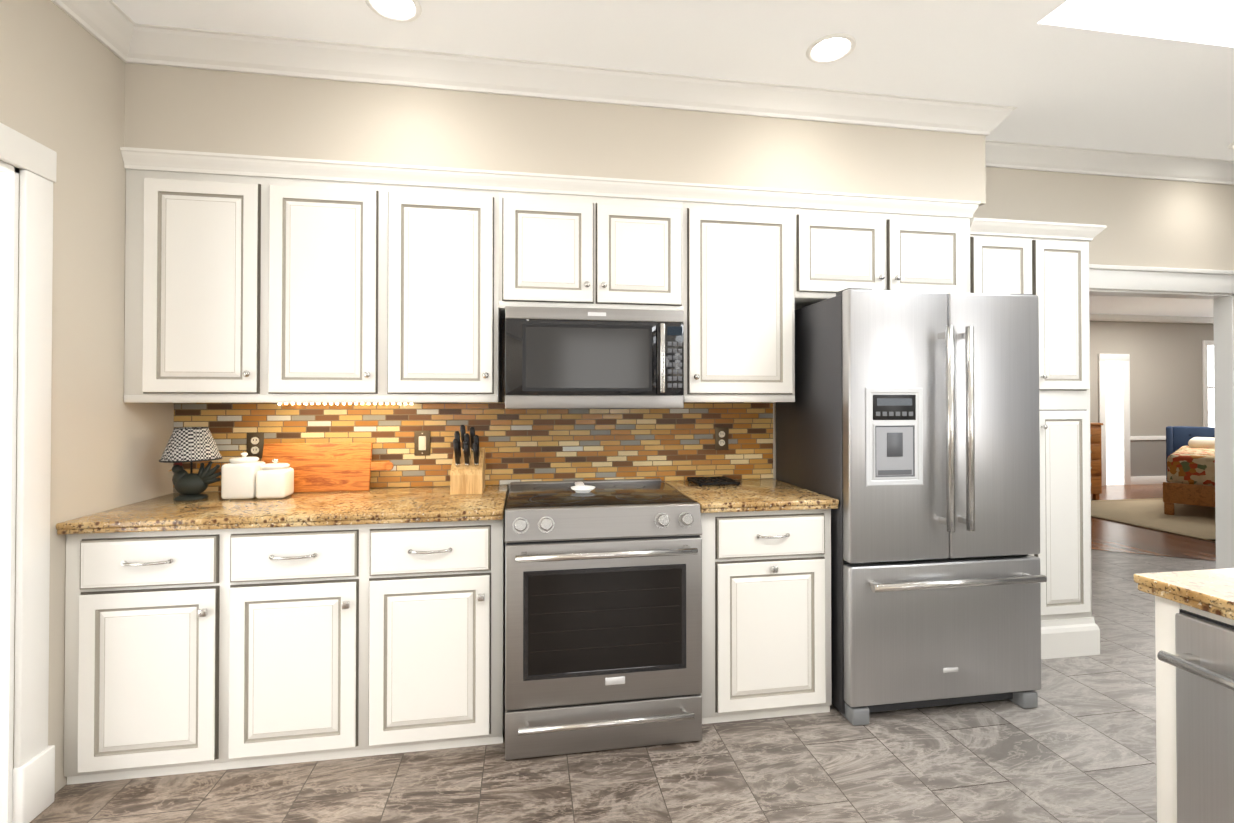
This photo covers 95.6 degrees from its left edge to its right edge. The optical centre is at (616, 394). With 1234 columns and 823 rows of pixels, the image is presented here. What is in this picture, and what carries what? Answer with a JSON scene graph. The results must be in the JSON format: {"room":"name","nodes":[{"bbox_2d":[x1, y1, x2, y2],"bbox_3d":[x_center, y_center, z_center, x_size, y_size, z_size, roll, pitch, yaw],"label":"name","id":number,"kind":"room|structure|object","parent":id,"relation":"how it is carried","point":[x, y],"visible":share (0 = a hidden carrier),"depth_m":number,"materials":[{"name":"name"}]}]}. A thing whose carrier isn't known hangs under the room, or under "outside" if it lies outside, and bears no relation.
{"room":"kitchen","nodes":[
{"label":"kitchen","id":0,"kind":"room"},
{"bbox_2d":[0,0,173,792],"bbox_3d":[-1.502,-0.062,-0.913,0.085,2.790,7.000,0,-1,-9],"label":"wall","id":1,"kind":"structure","parent":0,"point":[62,84],"depth_m":2.01,"materials":[{"name":"beige paint"}]},
{"bbox_2d":[0,123,56,822],"bbox_3d":[-1.847,0.266,1.300,0.127,2.175,1.150,0,-1,-9],"label":"door frame","id":2,"kind":"structure","parent":1,"relation":"attached to","point":[27,788],"depth_m":1.77,"materials":[{"name":"white wood"}]},
{"bbox_2d":[51,0,146,64],"bbox_3d":[-1.426,-1.404,-0.805,0.095,0.105,6.165,0,-1,-9],"label":"crown molding","id":3,"kind":"structure","parent":1,"relation":"attached to","point":[113,27],"depth_m":2.08,"materials":[{"name":"white wood"}]},
{"bbox_2d":[124,63,985,206],"bbox_3d":[-0.070,-1.197,2.703,3.885,0.452,0.335,0,-1,-9],"label":"soffit","id":4,"kind":"structure","parent":0,"point":[185,109],"depth_m":2.48,"materials":[{"name":"beige paint"}]},
{"bbox_2d":[135,24,1017,143],"bbox_3d":[0.069,-1.373,2.517,3.860,0.105,0.110,0,-1,-9],"label":"crown molding","id":5,"kind":"structure","parent":4,"relation":"attached to","point":[158,45],"depth_m":2.45,"materials":[{"name":"white wood"}]},
{"bbox_2d":[30,550,1215,822],"bbox_3d":[3.989,1.399,2.994,17.000,0.060,13.000,0,-1,-9],"label":"floor","id":6,"kind":"structure","parent":0,"point":[1076,744],"depth_m":2.00,"materials":[{"name":"tile"}]},
{"bbox_2d":[64,529,223,784],"bbox_3d":[-1.712,0.923,2.269,0.506,0.878,0.628,0,-1,-9],"label":"base cabinet","id":7,"kind":"object","parent":6,"relation":"on","point":[190,651],"depth_m":1.96,"materials":[{"name":"white paint"}]},
{"bbox_2d":[56,485,508,534],"bbox_3d":[-1.223,0.462,2.339,1.492,0.040,0.652,0,-1,-9],"label":"countertop","id":8,"kind":"structure","parent":7,"relation":"on","point":[381,505],"depth_m":2.12,"materials":[{"name":"beige stone"}]},
{"bbox_2d":[159,427,221,501],"bbox_3d":[-1.792,0.291,2.365,0.227,0.302,0.214,0,-1,-9],"label":"table lamp","id":9,"kind":"object","parent":8,"relation":"on","point":[191,445],"visible":1,"depth_m":2.33,"materials":[{"name":"black ceramic"}]},
{"bbox_2d":[221,452,265,498],"bbox_3d":[-1.606,0.346,2.409,0.128,0.193,0.128,0,-1,-9],"label":"ceramic canister","id":10,"kind":"object","parent":8,"relation":"on","point":[238,477],"visible":0.98,"depth_m":2.35,"materials":[{"name":"white ceramic"}]},
{"bbox_2d":[256,459,293,498],"bbox_3d":[-1.475,0.360,2.415,0.116,0.165,0.116,0,-1,-9],"label":"ceramic canister","id":11,"kind":"object","parent":8,"relation":"on","point":[274,479],"visible":1,"depth_m":2.36,"materials":[{"name":"white ceramic"}]},
{"bbox_2d":[262,442,393,492],"bbox_3d":[-1.333,0.336,2.584,0.569,0.221,0.066,0,-1,-9],"label":"cutting board","id":12,"kind":"object","parent":8,"relation":"on","point":[326,467],"visible":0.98,"depth_m":2.58,"materials":[{"name":"orange wood"}]},
{"bbox_2d":[450,425,484,494],"bbox_3d":[-0.678,0.290,2.542,0.138,0.308,0.222,0,-1,-9],"label":"knife block","id":13,"kind":"object","parent":8,"relation":"on","point":[467,474],"visible":1,"depth_m":2.49,"materials":[{"name":"brown wood"}]},
{"bbox_2d":[224,524,367,769],"bbox_3d":[-1.228,0.923,2.347,0.475,0.878,0.628,0,-1,-9],"label":"base cabinet","id":14,"kind":"object","parent":6,"relation":"on","point":[294,596],"depth_m":2.04,"materials":[{"name":"white paint"}]},
{"bbox_2d":[364,497,507,755],"bbox_3d":[-0.741,0.924,2.425,0.511,0.878,0.628,0,-1,-9],"label":"base cabinet","id":15,"kind":"object","parent":6,"relation":"on","point":[434,592],"depth_m":2.12,"materials":[{"name":"white paint"}]},
{"bbox_2d":[505,478,701,759],"bbox_3d":[-0.091,0.895,2.450,0.762,0.930,0.781,0,-1,-9],"label":"range","id":16,"kind":"object","parent":6,"relation":"on","point":[603,614],"visible":1,"depth_m":2.13,"materials":[{"name":"silver metal"}]},
{"bbox_2d":[571,482,594,492],"bbox_3d":[-0.166,0.431,2.606,0.112,0.020,0.266,0,-1,-9],"label":"spoon rest","id":17,"kind":"object","parent":16,"relation":"on","point":[579,487],"visible":1,"depth_m":2.56,"materials":[{"name":"white ceramic"}]},
{"bbox_2d":[700,509,831,723],"bbox_3d":[0.583,0.926,2.619,0.590,0.878,0.663,0,-1,-9],"label":"base cabinet","id":18,"kind":"object","parent":6,"relation":"on","point":[766,614],"visible":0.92,"depth_m":2.33,"materials":[{"name":"white paint"}]},
{"bbox_2d":[663,478,838,512],"bbox_3d":[0.587,0.465,2.630,0.603,0.040,0.652,0,-1,-9],"label":"countertop","id":19,"kind":"structure","parent":18,"relation":"on","point":[763,494],"depth_m":2.43,"materials":[{"name":"beige stone"}]},
{"bbox_2d":[687,476,739,486],"bbox_3d":[0.483,0.437,2.820,0.210,0.018,0.210,0,-1,-9],"label":"trivet","id":20,"kind":"object","parent":19,"relation":"on","point":[714,480],"visible":1,"depth_m":2.79,"materials":[{"name":"black"}]},
{"bbox_2d":[776,288,1046,725],"bbox_3d":[1.351,0.463,2.674,0.904,1.805,0.774,0,-1,-9],"label":"fridge","id":21,"kind":"object","parent":6,"relation":"on","point":[907,431],"visible":0.96,"depth_m":2.36,"materials":[{"name":"silver metal"}]},
{"bbox_2d":[970,218,1106,659],"bbox_3d":[2.158,0.240,3.038,0.784,2.257,0.347,0,-1,-9],"label":"pantry cabinet","id":22,"kind":"object","parent":6,"relation":"on","point":[1047,263],"visible":0.44,"depth_m":2.92,"materials":[{"name":"white paint"}]},
{"bbox_2d":[1155,596,1233,822],"bbox_3d":[2.451,0.904,0.209,2.120,0.878,2.580,0,-1,-9],"label":"base cabinet","id":23,"kind":"object","parent":6,"relation":"on","point":[1195,709],"visible":0.92,"depth_m":1.23,"materials":[{"name":"white paint"}]},
{"bbox_2d":[1133,568,1233,619],"bbox_3d":[2.504,0.443,0.211,2.116,0.040,2.659,0,-1,-9],"label":"countertop","id":24,"kind":"structure","parent":23,"relation":"on","point":[1210,590],"depth_m":1.28,"materials":[{"name":"beige stone"}]},
{"bbox_2d":[112,0,1233,316],"bbox_3d":[5.181,-1.389,3.211,14.585,0.180,13.000,0,-1,-9],"label":"ceiling","id":25,"kind":"structure","parent":0,"point":[1048,72],"depth_m":2.30,"materials":[{"name":"paint"}]},
{"bbox_2d":[365,0,421,22],"bbox_3d":[-0.818,-1.425,2.046,0.196,0.008,0.196,0,-1,-9],"label":"recessed light","id":26,"kind":"object","parent":25,"relation":"in","point":[402,11],"visible":1,"depth_m":2.07,"materials":[{"name":"white"}]},
{"bbox_2d":[806,33,855,63],"bbox_3d":[0.882,-1.423,2.309,0.196,0.008,0.196,0,-1,-9],"label":"recessed light","id":27,"kind":"object","parent":25,"relation":"in","point":[831,48],"visible":1,"depth_m":2.31,"materials":[{"name":"white"}]},
{"bbox_2d":[1228,142,1233,149],"bbox_3d":[3.565,-1.415,3.134,0.196,0.008,0.196,0,-1,-9],"label":"recessed light","id":28,"kind":"object","parent":25,"relation":"in","point":[1231,146],"visible":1,"depth_m":3.19,"materials":[{"name":"white"}]},
{"bbox_2d":[174,167,1233,493],"bbox_3d":[5.095,-0.019,3.734,14.585,2.790,0.085,0,-1,-9],"label":"wall","id":29,"kind":"structure","parent":0,"point":[1168,223],"depth_m":3.38,"materials":[{"name":"beige paint"}]},
{"bbox_2d":[120,147,263,402],"bbox_3d":[-1.731,-0.470,2.420,0.514,1.007,0.348,0,-1,-9],"label":"upper cabinet","id":30,"kind":"object","parent":29,"relation":"attached to","point":[259,279],"depth_m":2.25,"materials":[{"name":"white paint"}]},
{"bbox_2d":[264,156,383,402],"bbox_3d":[-1.249,-0.469,2.498,0.463,1.007,0.348,0,-1,-9],"label":"upper cabinet","id":31,"kind":"object","parent":29,"relation":"attached to","point":[324,219],"depth_m":2.33,"materials":[{"name":"white paint"}]},
{"bbox_2d":[278,403,412,404],"bbox_3d":[-1.283,0.044,2.656,0.599,0.008,0.002,0,-1,-9],"label":"light strip","id":32,"kind":"object","parent":31,"relation":"attached to","point":[344,403],"visible":1,"depth_m":2.65,"materials":[{"name":"white plastic"}]},
{"bbox_2d":[384,163,503,401],"bbox_3d":[-0.783,-0.468,2.573,0.481,1.007,0.348,0,-1,-9],"label":"upper cabinet","id":33,"kind":"object","parent":29,"relation":"attached to","point":[443,316],"depth_m":2.40,"materials":[{"name":"white paint"}]},
{"bbox_2d":[173,402,772,491],"bbox_3d":[-0.589,0.242,2.771,2.885,0.408,0.008,0,-1,-9],"label":"tile backsplash","id":34,"kind":"structure","parent":29,"relation":"attached to","point":[521,445],"depth_m":2.79,"materials":[{"name":"tile"}]},
{"bbox_2d":[247,432,263,457],"bbox_3d":[-1.674,0.236,2.588,0.074,0.120,0.008,0,-1,-9],"label":"duplex electrical outlet","id":35,"kind":"object","parent":34,"relation":"attached to","point":[255,442],"visible":0.83,"depth_m":2.59,"materials":[{"name":"brown metal"}]},
{"bbox_2d":[414,431,429,455],"bbox_3d":[-0.941,0.236,2.706,0.074,0.120,0.008,0,-1,-9],"label":"light switch","id":36,"kind":"object","parent":34,"relation":"attached to","point":[421,443],"visible":1,"depth_m":2.70,"materials":[{"name":"brown metal"}]},
{"bbox_2d":[715,427,727,449],"bbox_3d":[0.551,0.232,2.946,0.074,0.120,0.008,0,-1,-9],"label":"duplex electrical outlet","id":37,"kind":"object","parent":34,"relation":"attached to","point":[721,438],"visible":1,"depth_m":2.94,"materials":[{"name":"brown metal"}]},
{"bbox_2d":[500,171,687,318],"bbox_3d":[-0.131,-0.675,2.679,0.840,0.592,0.348,0,-1,-9],"label":"upper cabinet","id":38,"kind":"object","parent":29,"relation":"attached to","point":[567,241],"depth_m":2.51,"materials":[{"name":"white paint"}]},
{"bbox_2d":[505,306,683,408],"bbox_3d":[-0.118,-0.154,2.620,0.784,0.440,0.456,0,-1,-9],"label":"microwave","id":39,"kind":"object","parent":38,"relation":"attached to","point":[575,358],"visible":1,"depth_m":2.43,"materials":[{"name":"grey metal"}]},
{"bbox_2d":[682,183,799,401],"bbox_3d":[0.556,-0.466,2.787,0.550,1.007,0.348,0,-1,-9],"label":"upper cabinet","id":40,"kind":"object","parent":29,"relation":"attached to","point":[744,241],"depth_m":2.62,"materials":[{"name":"white paint"}]},
{"bbox_2d":[800,190,979,307],"bbox_3d":[1.296,-0.715,2.909,0.950,0.507,0.348,0,-1,-9],"label":"upper cabinet","id":41,"kind":"object","parent":29,"relation":"attached to","point":[848,240],"depth_m":2.74,"materials":[{"name":"white paint"}]},
{"bbox_2d":[985,141,1233,184],"bbox_3d":[6.824,-1.359,3.925,10.115,0.105,0.110,0,-1,-9],"label":"crown molding","id":42,"kind":"structure","parent":29,"relation":"attached to","point":[1012,155],"depth_m":3.30,"materials":[{"name":"white wood"}]},
{"bbox_2d":[1089,264,1233,568],"bbox_3d":[3.285,0.303,3.428,1.395,2.140,0.133,0,-1,-9],"label":"door frame","id":43,"kind":"structure","parent":29,"relation":"attached to","point":[1120,280],"depth_m":3.50,"materials":[{"name":"white wood"}]},
{"bbox_2d":[1056,0,1233,32],"bbox_3d":[2.430,-1.849,1.594,1.490,0.710,1.430,0,-1,-9],"label":"skylight","id":44,"kind":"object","parent":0,"point":[1216,15],"depth_m":2.25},
{"bbox_2d":[1090,321,1213,476],"bbox_3d":[6.480,0.027,8.620,10.300,2.790,0.104,0,-1,-9],"label":"wall","id":45,"kind":"structure","parent":0,"point":[1166,383],"depth_m":8.90,"materials":[{"name":"paint"}]},
{"bbox_2d":[1089,314,1214,485],"bbox_3d":[7.532,0.088,8.695,8.200,2.670,0.090,0,-1,-9],"label":"trim","id":46,"kind":"structure","parent":45,"relation":"attached to","point":[1114,391],"depth_m":8.78,"materials":[{"name":"white wood"}]},
{"bbox_2d":[1094,295,1212,299],"bbox_3d":[7.493,-1.178,6.426,9.000,0.179,0.220,0,-1,-9],"label":"trim","id":47,"kind":"structure","parent":45,"relation":"attached to","point":[1094,295],"depth_m":6.29,"materials":[{"name":"white wood"}]},
{"bbox_2d":[1091,484,1215,560],"bbox_3d":[6.877,1.405,7.083,10.000,0.001,5.840,0,-1,-9],"label":"floor","id":48,"kind":"structure","parent":0,"point":[1109,535],"depth_m":5.39,"materials":[{"name":"brown wood"}]},
{"bbox_2d":[1090,423,1102,499],"bbox_3d":[6.085,0.896,7.637,0.740,1.026,0.525,0,-1,-9],"label":"wood dresser","id":49,"kind":"object","parent":48,"relation":"on","point":[1096,462],"visible":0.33,"depth_m":7.44,"materials":[{"name":"brown wood"}]},
{"bbox_2d":[1091,498,1215,541],"bbox_3d":[7.989,1.393,6.624,5.150,0.012,2.000,0,-1,-9],"label":"bedroom rug","id":50,"kind":"object","parent":48,"relation":"on","point":[1195,521],"visible":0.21,"depth_m":6.36,"materials":[{"name":"beige carpet"}]},
{"bbox_2d":[1163,426,1214,514],"bbox_3d":[7.669,0.911,6.581,2.190,0.950,1.840,0,-1,-42],"label":"bed","id":51,"kind":"object","parent":50,"relation":"on","point":[1190,465],"visible":0.85,"depth_m":6.42,"materials":[{"name":"multicoloured fabric"}]}
]}

